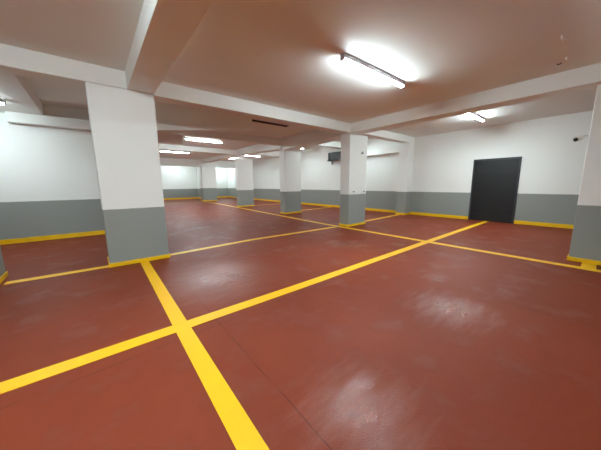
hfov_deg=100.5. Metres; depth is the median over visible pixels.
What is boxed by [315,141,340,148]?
beam
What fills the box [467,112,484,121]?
tube light
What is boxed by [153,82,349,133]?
beam
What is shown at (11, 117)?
wall ledge
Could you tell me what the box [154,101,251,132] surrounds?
bulkhead
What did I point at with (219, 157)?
beam
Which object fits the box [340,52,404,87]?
tube light
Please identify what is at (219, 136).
beam
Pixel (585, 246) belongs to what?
column
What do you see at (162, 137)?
bulkhead
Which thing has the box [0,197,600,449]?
floor
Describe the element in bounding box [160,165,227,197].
wall
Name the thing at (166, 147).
beam
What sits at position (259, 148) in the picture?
beam
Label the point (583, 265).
floor marking
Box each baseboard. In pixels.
[0,230,104,244]
[164,196,227,199]
[228,196,395,212]
[410,212,573,228]
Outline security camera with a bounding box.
[572,133,588,141]
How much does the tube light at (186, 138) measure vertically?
0.099 m
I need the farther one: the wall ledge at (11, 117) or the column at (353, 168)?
the column at (353, 168)
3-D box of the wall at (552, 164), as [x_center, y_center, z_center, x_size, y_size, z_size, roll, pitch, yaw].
[2.122,-3.147,15.717,1.358,3.920,33.600,-8,12,-39]
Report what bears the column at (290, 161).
on the floor
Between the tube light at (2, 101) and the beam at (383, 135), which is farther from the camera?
the beam at (383, 135)
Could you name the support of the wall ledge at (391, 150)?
attached to the wall at (552, 164)
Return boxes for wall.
[0,104,104,239]
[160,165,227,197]
[196,167,200,196]
[227,111,592,224]
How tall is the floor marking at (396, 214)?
0.003 m
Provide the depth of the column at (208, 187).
21.77 m
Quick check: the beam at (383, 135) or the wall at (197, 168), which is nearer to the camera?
the beam at (383, 135)
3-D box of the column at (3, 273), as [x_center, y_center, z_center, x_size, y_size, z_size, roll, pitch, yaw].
[-4.867,-0.584,3.222,0.976,2.995,0.619,-8,12,-39]
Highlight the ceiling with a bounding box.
[0,0,600,161]
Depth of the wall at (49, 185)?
6.47 m
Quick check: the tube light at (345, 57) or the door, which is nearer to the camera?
the tube light at (345, 57)
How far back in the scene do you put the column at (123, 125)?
4.35 m
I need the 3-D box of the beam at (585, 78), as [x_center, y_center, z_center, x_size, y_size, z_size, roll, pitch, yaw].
[5.111,-2.674,3.899,0.642,0.819,11.340,-8,12,-39]
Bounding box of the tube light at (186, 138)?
[185,137,221,142]
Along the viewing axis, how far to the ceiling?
3.52 m
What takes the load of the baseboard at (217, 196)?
attached to the wall at (177, 181)
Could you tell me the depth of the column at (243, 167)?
16.03 m
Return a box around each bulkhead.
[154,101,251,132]
[157,133,182,143]
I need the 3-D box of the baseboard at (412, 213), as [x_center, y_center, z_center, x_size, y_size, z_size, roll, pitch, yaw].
[8.585,0.120,7.162,0.031,0.119,11.270,-8,12,-39]
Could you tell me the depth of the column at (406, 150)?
11.10 m
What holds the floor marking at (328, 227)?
on the floor
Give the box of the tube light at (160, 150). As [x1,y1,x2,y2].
[160,150,188,152]
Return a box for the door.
[468,156,521,223]
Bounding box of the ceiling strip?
[252,119,287,126]
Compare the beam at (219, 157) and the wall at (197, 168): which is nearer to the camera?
the beam at (219, 157)
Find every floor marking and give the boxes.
[0,221,488,393]
[4,265,108,284]
[140,261,269,449]
[170,227,334,255]
[202,201,600,271]
[365,214,399,221]
[580,262,596,269]
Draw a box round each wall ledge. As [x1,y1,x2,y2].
[5,111,90,130]
[367,146,398,155]
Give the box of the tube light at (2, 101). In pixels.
[0,99,5,104]
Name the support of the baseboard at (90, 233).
attached to the wall at (49, 185)
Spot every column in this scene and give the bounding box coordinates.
[0,246,7,283]
[85,82,169,267]
[199,167,217,200]
[235,158,254,206]
[279,150,301,213]
[339,133,367,226]
[396,136,414,212]
[567,84,600,264]
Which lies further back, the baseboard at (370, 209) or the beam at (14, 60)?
the baseboard at (370, 209)
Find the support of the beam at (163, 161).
attached to the ceiling
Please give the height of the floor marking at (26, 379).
0.004 m
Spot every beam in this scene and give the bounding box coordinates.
[0,43,149,93]
[125,0,214,93]
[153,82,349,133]
[158,144,244,155]
[160,158,234,167]
[183,133,282,146]
[201,155,239,162]
[237,144,282,154]
[251,151,278,156]
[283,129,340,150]
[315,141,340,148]
[340,63,600,134]
[359,130,409,142]
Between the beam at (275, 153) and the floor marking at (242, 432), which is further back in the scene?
the beam at (275, 153)
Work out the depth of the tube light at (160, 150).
15.48 m
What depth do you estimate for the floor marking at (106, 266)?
3.97 m
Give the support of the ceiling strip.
attached to the ceiling
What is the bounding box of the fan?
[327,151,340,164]
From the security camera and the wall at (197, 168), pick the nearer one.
the security camera
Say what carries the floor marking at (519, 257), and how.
on the floor
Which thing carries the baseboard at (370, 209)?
attached to the wall at (552, 164)
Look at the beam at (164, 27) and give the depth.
2.79 m

